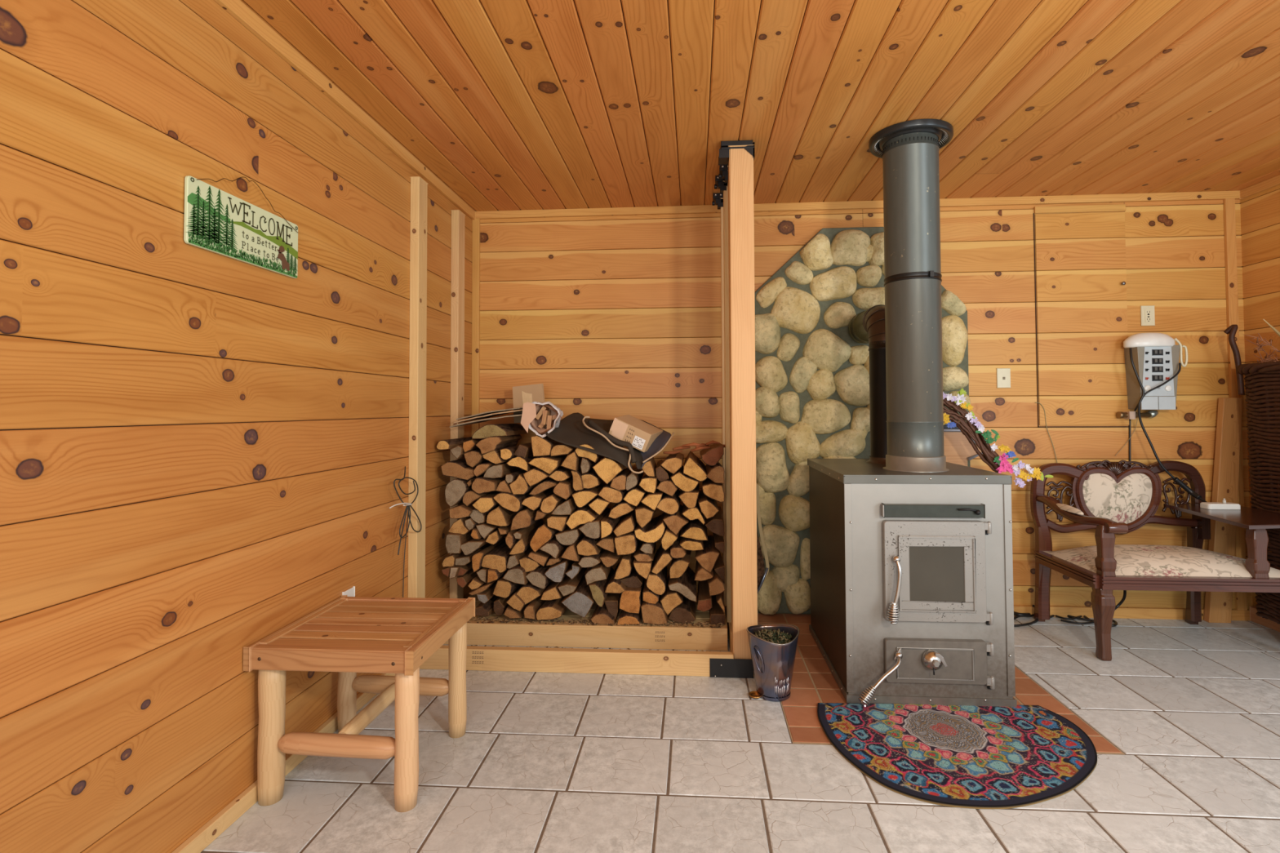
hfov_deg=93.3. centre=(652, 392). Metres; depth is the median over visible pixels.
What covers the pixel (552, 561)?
log
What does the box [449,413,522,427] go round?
board
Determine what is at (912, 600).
wood stove
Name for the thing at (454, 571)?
log
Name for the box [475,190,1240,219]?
trim
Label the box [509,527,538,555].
log
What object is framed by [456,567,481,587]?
log
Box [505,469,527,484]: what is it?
log
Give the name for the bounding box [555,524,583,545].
log
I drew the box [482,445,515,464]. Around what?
log
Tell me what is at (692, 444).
bark splinter
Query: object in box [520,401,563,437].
paper bag
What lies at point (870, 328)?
flue pipe
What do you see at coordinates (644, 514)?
log
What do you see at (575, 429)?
carrier
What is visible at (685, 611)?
log
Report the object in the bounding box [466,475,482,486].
log
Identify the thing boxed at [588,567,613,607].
log
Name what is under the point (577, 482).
log
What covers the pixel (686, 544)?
log
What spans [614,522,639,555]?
log
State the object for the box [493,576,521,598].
log
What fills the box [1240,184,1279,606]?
wall
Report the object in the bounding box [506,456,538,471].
log
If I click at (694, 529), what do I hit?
log
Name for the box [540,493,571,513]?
log
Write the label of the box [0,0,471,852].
wall
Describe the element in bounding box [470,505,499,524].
log
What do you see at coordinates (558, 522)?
log
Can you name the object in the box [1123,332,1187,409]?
switch box
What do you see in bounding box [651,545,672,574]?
log
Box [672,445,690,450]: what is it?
bark splinter
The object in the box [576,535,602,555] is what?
log
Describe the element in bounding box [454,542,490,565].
log
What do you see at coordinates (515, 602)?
log
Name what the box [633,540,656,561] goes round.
log
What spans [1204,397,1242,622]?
plank
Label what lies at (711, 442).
bark splinter
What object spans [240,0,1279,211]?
ceiling
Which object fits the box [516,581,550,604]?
log
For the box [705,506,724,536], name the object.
log
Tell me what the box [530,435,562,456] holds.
log
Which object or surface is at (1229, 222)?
trim
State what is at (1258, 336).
stem
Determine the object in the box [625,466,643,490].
log
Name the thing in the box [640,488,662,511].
log
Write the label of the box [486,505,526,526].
log
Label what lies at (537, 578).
log
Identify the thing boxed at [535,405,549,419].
stick
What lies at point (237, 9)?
trim
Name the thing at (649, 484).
log
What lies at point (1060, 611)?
baseboard
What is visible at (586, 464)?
log
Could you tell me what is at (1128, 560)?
seat cushion
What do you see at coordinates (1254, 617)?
baseboard
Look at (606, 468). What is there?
log
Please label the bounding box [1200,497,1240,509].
power adapter
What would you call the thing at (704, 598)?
log
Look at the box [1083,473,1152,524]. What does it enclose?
cushion
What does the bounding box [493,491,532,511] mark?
log
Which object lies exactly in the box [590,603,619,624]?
log
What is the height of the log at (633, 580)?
0.060 m
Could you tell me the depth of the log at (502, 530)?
2.94 m
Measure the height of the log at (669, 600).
0.112 m
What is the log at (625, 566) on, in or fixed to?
on the log at (614, 586)
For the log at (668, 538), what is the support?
on the log at (677, 551)
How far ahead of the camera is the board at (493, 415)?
3.00 m
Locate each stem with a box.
[1244,333,1279,351]
[1244,336,1276,360]
[1253,342,1271,390]
[1262,319,1279,337]
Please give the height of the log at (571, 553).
0.081 m
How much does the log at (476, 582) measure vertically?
0.056 m
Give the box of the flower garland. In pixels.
[942,387,1053,488]
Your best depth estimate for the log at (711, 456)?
2.90 m
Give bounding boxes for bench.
[243,595,475,812]
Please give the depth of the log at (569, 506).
2.91 m
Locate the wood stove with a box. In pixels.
[807,458,1017,706]
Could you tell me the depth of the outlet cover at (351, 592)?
2.25 m
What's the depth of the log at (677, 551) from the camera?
2.85 m
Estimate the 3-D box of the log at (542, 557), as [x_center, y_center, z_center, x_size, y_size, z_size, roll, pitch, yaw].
[-0.543,0.816,3.124,0.100,0.070,0.406,0,-2,4]
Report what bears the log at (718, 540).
on the log at (707, 557)
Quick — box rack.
[419,140,757,678]
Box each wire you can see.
[389,466,422,597]
[1035,402,1057,462]
[1115,417,1137,456]
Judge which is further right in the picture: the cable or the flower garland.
the cable
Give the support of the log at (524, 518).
on the log at (510, 540)
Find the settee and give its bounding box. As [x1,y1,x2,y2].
[1030,459,1279,661]
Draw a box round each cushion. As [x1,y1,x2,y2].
[1043,544,1279,577]
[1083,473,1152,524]
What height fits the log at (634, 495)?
0.086 m
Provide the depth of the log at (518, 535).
3.02 m
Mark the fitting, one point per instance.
(1150, 414)
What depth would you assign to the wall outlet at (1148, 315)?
3.26 m
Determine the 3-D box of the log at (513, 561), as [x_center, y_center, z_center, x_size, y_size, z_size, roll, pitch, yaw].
[-0.664,0.829,3.135,0.064,0.070,0.413,0,-2,4]
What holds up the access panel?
attached to the wall at (615, 316)
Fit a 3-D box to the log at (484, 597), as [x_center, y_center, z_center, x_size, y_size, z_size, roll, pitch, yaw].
[-0.815,1.005,3.110,0.066,0.048,0.374,0,-2,2]
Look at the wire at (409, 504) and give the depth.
2.60 m
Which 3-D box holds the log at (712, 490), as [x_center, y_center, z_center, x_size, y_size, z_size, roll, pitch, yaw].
[0.303,0.482,3.044,0.110,0.088,0.370,0,-2,4]
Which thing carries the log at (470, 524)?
on the log at (475, 534)
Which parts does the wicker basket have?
handle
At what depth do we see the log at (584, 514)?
2.90 m
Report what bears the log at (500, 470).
on the log at (480, 485)
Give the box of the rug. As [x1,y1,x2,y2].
[817,702,1097,808]
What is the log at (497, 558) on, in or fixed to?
on the log at (493, 575)
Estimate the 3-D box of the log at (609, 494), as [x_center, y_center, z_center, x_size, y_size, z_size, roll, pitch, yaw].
[-0.192,0.501,3.100,0.123,0.084,0.402,0,-2,4]
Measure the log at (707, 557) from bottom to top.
0.107 m
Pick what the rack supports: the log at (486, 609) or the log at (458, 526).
the log at (486, 609)
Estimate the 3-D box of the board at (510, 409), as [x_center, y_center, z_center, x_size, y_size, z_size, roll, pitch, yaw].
[-0.773,0.101,3.207,0.389,0.085,0.435,0,-2,4]
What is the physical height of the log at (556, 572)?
0.102 m
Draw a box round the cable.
[1128,418,1131,463]
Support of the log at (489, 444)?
on the log at (494, 456)
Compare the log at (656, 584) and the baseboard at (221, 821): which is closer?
the baseboard at (221, 821)
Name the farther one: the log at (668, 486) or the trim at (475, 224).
the trim at (475, 224)
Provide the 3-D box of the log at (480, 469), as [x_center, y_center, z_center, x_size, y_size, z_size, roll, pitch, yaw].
[-0.814,0.383,3.142,0.090,0.069,0.412,0,-2,4]
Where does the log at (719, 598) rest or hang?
on the log at (717, 615)
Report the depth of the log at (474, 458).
2.96 m
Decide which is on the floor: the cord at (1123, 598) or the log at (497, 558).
the cord at (1123, 598)
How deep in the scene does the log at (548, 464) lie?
2.91 m
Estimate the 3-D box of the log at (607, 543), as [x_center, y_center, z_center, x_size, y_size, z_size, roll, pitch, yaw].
[-0.214,0.742,3.077,0.098,0.068,0.350,0,-2,4]
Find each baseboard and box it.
[171,673,395,852]
[1013,604,1249,621]
[1249,606,1279,631]
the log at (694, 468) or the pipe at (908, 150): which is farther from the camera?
the log at (694, 468)
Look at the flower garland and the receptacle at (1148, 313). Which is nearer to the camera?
the flower garland
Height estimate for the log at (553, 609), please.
0.071 m
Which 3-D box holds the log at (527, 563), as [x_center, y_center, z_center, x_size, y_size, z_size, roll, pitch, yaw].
[-0.588,0.843,3.105,0.104,0.073,0.345,0,-2,4]
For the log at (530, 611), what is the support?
on the rack
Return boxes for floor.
[200,613,1279,852]
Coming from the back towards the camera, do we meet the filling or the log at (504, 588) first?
the log at (504, 588)
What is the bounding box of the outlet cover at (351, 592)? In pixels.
[342,586,355,596]
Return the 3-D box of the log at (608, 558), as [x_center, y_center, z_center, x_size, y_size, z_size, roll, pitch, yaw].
[-0.196,0.820,3.080,0.094,0.054,0.366,0,-2,4]
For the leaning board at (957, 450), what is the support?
on the wood stove
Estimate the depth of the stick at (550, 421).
3.00 m
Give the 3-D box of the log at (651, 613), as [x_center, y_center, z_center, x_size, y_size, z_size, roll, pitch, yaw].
[0.022,1.056,3.044,0.129,0.103,0.380,0,-2,4]
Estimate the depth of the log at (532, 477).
2.92 m
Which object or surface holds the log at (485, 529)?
on the log at (495, 537)
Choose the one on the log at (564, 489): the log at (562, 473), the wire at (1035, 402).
the log at (562, 473)
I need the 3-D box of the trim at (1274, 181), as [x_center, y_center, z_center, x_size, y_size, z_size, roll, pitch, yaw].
[3.125,-1.069,2.830,0.022,0.049,0.816,0,-2,4]
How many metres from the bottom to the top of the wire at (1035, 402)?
0.350 m
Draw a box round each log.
[436,436,471,449]
[440,457,475,479]
[441,551,463,567]
[441,566,451,577]
[444,474,484,506]
[445,530,472,553]
[448,503,475,519]
[448,515,474,534]
[448,565,462,578]
[450,444,478,459]
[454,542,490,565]
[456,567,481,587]
[457,560,472,576]
[460,537,488,555]
[462,438,484,452]
[462,489,495,506]
[463,448,488,467]
[464,517,478,530]
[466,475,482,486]
[467,575,484,590]
[468,573,506,595]
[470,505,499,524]
[470,527,482,539]
[471,423,528,439]
[471,475,505,493]
[471,490,501,513]
[471,537,505,572]
[473,461,507,476]
[475,434,521,454]
[475,521,500,538]
[475,595,498,616]
[476,567,488,582]
[476,574,504,604]
[480,540,512,573]
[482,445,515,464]
[483,462,521,478]
[484,528,507,544]
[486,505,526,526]
[487,568,508,582]
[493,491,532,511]
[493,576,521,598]
[493,584,523,615]
[496,480,511,493]
[497,523,511,534]
[500,445,518,460]
[502,563,528,584]
[503,602,529,618]
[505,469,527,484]
[505,528,520,548]
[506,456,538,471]
[506,546,531,568]
[506,584,526,611]
[509,472,548,494]
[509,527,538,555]
[510,506,540,530]
[512,519,543,539]
[514,442,533,457]
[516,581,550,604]
[518,549,540,572]
[521,486,554,511]
[523,467,551,486]
[523,582,551,619]
[525,563,551,589]
[527,537,552,566]
[528,454,568,474]
[528,477,559,495]
[529,522,559,552]
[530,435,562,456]
[534,509,548,520]
[535,595,567,620]
[539,536,568,559]
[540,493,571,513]
[540,581,562,600]
[544,558,574,582]
[546,509,577,531]
[546,551,564,565]
[548,466,572,481]
[550,443,576,456]
[551,497,578,515]
[552,475,575,499]
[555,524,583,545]
[557,567,586,596]
[560,451,582,471]
[560,533,584,561]
[561,573,594,617]
[564,555,582,579]
[565,497,608,529]
[570,468,592,491]
[571,481,606,507]
[574,443,604,462]
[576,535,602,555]
[577,507,610,538]
[577,548,604,568]
[580,457,599,473]
[581,468,603,488]
[585,560,612,585]
[588,494,609,515]
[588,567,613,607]
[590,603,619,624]
[591,457,631,484]
[595,528,616,552]
[598,480,629,502]
[599,549,620,567]
[600,511,623,538]
[604,562,626,593]
[604,592,622,618]
[608,499,635,519]
[610,467,633,490]
[613,506,636,537]
[613,551,635,579]
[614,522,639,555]
[616,597,642,625]
[619,566,644,587]
[619,577,644,613]
[622,480,645,506]
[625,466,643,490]
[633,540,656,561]
[633,544,656,579]
[634,512,666,542]
[635,502,657,528]
[639,475,659,493]
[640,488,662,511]
[640,542,656,554]
[640,595,668,624]
[641,457,656,476]
[642,578,659,604]
[645,557,666,595]
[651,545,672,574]
[655,459,669,481]
[656,472,677,496]
[656,488,680,515]
[660,453,684,474]
[660,575,683,614]
[661,525,679,550]
[662,504,688,535]
[668,566,696,601]
[668,595,695,623]
[669,550,691,578]
[670,465,698,492]
[670,529,686,558]
[678,483,699,508]
[679,536,703,551]
[680,519,707,540]
[681,498,705,524]
[683,450,706,481]
[694,560,713,581]
[695,535,719,572]
[697,488,719,519]
[697,580,711,612]
[699,443,724,466]
[702,477,724,502]
[705,462,724,483]
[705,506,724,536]
[706,568,724,595]
[709,595,725,624]
[712,532,724,553]
[713,551,724,583]
[715,593,724,614]
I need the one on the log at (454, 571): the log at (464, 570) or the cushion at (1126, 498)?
the log at (464, 570)
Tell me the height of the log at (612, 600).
0.092 m
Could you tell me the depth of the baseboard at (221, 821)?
1.67 m
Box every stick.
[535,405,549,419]
[537,422,546,428]
[541,409,551,424]
[546,415,555,429]
[552,414,562,419]
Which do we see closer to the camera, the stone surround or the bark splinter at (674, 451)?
the bark splinter at (674, 451)
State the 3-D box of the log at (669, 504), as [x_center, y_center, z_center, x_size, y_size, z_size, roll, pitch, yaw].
[0.086,0.546,3.057,0.116,0.085,0.366,0,-2,4]
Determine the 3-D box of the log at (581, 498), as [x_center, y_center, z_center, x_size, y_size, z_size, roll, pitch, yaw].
[-0.316,0.519,3.097,0.136,0.084,0.378,0,-2,4]
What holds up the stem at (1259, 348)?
in the wicker basket
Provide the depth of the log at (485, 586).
2.93 m
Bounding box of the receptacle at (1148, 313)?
[1144,309,1151,322]
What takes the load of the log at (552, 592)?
on the log at (553, 609)
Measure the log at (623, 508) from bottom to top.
0.082 m
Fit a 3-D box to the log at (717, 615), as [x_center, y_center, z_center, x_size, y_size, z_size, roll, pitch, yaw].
[0.322,1.085,3.047,0.073,0.053,0.358,0,-2,4]
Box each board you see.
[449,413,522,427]
[453,404,555,423]
[456,406,523,419]
[943,425,982,466]
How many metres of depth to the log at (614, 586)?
2.88 m
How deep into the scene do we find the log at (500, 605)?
2.96 m
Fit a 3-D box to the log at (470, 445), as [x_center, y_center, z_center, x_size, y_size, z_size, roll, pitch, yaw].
[-0.894,0.268,3.153,0.064,0.068,0.373,0,-2,3]
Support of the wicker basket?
on the floor
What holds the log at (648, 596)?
on the log at (651, 613)
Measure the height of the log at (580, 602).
0.130 m
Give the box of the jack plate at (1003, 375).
[995,368,1010,387]
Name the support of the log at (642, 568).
on the log at (656, 584)
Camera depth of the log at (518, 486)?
2.92 m
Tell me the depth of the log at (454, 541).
2.93 m
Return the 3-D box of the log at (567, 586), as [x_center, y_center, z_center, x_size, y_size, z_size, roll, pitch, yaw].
[-0.402,0.957,3.099,0.094,0.060,0.397,0,-2,2]
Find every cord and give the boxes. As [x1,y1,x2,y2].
[1013,604,1038,626]
[1049,590,1126,626]
[1128,347,1206,502]
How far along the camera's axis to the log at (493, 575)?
2.91 m
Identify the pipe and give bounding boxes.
[847,304,887,464]
[868,119,953,472]
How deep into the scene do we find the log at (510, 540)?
2.91 m
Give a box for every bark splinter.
[662,450,682,454]
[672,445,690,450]
[682,442,705,447]
[690,446,710,452]
[706,440,719,445]
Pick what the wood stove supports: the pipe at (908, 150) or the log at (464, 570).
the pipe at (908, 150)
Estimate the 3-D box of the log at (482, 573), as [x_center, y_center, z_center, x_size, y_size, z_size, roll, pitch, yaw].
[-0.823,0.901,3.141,0.057,0.068,0.396,0,-2,4]
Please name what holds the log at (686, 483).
on the log at (689, 500)
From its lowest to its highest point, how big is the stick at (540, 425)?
0.069 m
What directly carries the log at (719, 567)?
on the log at (716, 585)
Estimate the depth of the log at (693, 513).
2.88 m
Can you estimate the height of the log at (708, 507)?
0.090 m
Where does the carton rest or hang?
in the carrier
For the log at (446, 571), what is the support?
in the rack
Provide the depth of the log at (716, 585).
2.84 m
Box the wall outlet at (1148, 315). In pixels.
[1140,305,1155,325]
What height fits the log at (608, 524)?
0.085 m
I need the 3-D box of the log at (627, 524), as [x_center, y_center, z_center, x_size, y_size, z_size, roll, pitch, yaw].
[-0.129,0.648,3.047,0.109,0.100,0.348,0,-2,4]
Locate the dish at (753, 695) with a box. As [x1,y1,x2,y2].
[748,690,761,698]
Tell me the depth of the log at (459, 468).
2.96 m
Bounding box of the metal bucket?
[746,623,799,702]
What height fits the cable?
0.554 m
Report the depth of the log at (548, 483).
2.94 m
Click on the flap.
(522, 394)
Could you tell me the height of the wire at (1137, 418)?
0.215 m
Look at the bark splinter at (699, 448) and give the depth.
2.97 m
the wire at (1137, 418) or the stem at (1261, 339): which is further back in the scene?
the wire at (1137, 418)
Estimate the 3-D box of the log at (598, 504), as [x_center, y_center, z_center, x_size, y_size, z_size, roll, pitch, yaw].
[-0.248,0.556,3.096,0.106,0.082,0.394,0,-2,2]
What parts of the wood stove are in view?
door handle, door handle, plate, draft knob, loading door, ash door, door glass, vent lever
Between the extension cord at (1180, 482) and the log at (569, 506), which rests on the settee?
the extension cord at (1180, 482)
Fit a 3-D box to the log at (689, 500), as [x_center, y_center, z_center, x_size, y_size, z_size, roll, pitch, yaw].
[0.187,0.521,3.059,0.103,0.080,0.352,0,-2,4]
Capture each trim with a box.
[213,0,475,220]
[471,217,480,591]
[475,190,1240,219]
[1222,198,1247,610]
[1239,174,1279,199]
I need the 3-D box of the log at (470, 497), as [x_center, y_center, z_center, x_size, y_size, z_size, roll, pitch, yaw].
[-0.869,0.524,3.153,0.100,0.082,0.398,0,-2,4]
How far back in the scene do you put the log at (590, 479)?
2.92 m
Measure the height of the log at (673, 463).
0.084 m
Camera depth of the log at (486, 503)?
2.93 m
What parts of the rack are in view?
post, post, post, strap plate, post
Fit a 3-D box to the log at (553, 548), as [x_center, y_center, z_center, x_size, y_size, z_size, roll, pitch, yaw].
[-0.481,0.768,3.087,0.102,0.082,0.389,0,-2,4]
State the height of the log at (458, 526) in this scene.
0.084 m
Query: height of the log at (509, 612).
0.052 m
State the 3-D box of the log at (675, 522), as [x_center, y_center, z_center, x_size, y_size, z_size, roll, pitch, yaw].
[0.124,0.637,3.049,0.128,0.097,0.352,0,-2,4]
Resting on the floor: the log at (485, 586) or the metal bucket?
the metal bucket
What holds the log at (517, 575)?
on the log at (504, 588)
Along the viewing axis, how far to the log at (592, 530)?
2.88 m
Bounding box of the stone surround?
[754,226,970,614]
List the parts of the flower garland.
flower, flower, flower, flower, flower, flower, flower, flower, flower, flower, flower, flower, flower, flower, flower, flower, flower, flower, flower, flower, flower, flower, flower, flower, flower, flower, flower, flower, flower, flower, flower, flower, flower, flower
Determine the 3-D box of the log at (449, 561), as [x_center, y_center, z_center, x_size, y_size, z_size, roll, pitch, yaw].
[-0.985,0.833,3.156,0.070,0.062,0.391,0,-2,4]
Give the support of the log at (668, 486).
on the log at (669, 504)
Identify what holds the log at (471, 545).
on the log at (461, 560)
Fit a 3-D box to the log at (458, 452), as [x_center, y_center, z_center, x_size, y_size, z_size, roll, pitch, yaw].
[-0.947,0.298,3.138,0.061,0.072,0.358,0,-2,5]
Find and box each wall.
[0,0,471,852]
[479,199,1252,608]
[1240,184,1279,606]
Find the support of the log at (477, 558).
on the log at (482, 573)
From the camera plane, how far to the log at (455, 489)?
2.95 m
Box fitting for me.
[1115,410,1158,419]
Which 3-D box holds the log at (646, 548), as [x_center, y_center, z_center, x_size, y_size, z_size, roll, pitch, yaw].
[-0.015,0.753,3.084,0.066,0.056,0.416,0,-2,4]
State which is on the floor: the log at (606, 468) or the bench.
the bench
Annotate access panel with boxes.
[1033,204,1129,427]
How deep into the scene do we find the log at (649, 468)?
2.88 m
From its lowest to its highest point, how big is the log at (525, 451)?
0.071 m
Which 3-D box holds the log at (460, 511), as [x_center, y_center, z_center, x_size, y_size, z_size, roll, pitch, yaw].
[-0.921,0.591,3.143,0.112,0.067,0.416,0,-2,4]
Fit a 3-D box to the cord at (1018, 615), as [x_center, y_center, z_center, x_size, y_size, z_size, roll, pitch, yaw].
[1.965,1.174,3.197,0.131,0.064,0.309,-1,-2,35]
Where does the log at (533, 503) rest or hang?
on the log at (540, 514)
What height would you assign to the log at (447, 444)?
0.058 m
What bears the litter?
on the rack
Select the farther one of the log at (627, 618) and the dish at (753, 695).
the log at (627, 618)
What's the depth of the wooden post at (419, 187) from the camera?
2.74 m
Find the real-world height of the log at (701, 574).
0.066 m
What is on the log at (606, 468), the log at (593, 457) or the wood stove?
the log at (593, 457)
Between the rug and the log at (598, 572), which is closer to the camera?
the rug
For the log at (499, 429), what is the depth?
2.95 m
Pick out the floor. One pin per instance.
(543, 762)
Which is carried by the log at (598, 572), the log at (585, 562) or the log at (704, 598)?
the log at (585, 562)
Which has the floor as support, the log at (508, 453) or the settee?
the settee
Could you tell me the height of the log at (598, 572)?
0.093 m
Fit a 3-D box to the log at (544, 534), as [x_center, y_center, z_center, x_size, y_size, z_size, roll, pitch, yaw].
[-0.523,0.714,3.111,0.121,0.136,0.374,0,-2,4]
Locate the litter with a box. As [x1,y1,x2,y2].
[442,616,723,651]
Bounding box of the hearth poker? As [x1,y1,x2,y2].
[756,484,768,593]
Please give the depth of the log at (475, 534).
2.93 m
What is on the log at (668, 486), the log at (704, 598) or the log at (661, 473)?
the log at (661, 473)
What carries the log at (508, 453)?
on the log at (521, 462)
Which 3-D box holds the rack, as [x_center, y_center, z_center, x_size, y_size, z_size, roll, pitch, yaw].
[-0.302,0.072,3.019,1.550,2.288,0.827,0,-2,4]
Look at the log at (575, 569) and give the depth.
2.92 m
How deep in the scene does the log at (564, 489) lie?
2.90 m
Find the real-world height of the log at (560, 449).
0.061 m
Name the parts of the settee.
leg, frame, seat rail, armrest, leg, arm post, heart frame, rail, frame, seat rail, leg, arm post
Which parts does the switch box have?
plate, domed cap, switch panel, breaker lever, breaker lever, breaker lever, breaker lever, plate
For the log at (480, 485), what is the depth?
2.93 m
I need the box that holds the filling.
[754,628,791,648]
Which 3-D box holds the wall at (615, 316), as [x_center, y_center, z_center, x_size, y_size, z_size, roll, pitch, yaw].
[1.062,0.032,3.392,4.305,2.410,0.040,0,-2,4]
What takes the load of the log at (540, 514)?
on the log at (544, 534)
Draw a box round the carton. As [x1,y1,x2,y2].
[608,414,662,452]
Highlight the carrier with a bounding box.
[545,412,674,473]
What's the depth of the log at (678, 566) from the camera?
2.88 m
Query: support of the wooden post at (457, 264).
attached to the wall at (202, 451)
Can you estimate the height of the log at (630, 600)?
0.111 m
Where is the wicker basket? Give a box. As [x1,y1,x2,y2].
[1223,324,1279,624]
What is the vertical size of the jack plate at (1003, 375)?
0.107 m
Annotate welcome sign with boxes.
[183,175,297,278]
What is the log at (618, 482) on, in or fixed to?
on the log at (609, 494)
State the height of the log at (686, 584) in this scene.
0.093 m
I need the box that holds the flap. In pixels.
[512,383,544,422]
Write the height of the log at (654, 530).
0.104 m
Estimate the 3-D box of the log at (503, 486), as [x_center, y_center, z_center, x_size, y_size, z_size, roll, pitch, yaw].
[-0.712,0.468,3.130,0.086,0.068,0.384,0,-2,4]
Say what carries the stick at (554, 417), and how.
in the paper bag
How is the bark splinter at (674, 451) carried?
on the log at (673, 463)
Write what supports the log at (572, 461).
on the log at (577, 482)
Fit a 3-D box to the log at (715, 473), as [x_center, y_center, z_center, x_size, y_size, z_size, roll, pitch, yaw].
[0.306,0.395,3.044,0.086,0.089,0.379,0,-2,3]
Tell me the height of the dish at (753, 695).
0.010 m
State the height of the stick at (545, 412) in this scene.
0.074 m
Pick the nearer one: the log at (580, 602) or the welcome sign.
the welcome sign
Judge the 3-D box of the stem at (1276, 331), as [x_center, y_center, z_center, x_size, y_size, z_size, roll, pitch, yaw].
[2.999,-0.178,2.849,0.175,0.345,0.021,-1,-2,29]
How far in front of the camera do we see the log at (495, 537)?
2.95 m

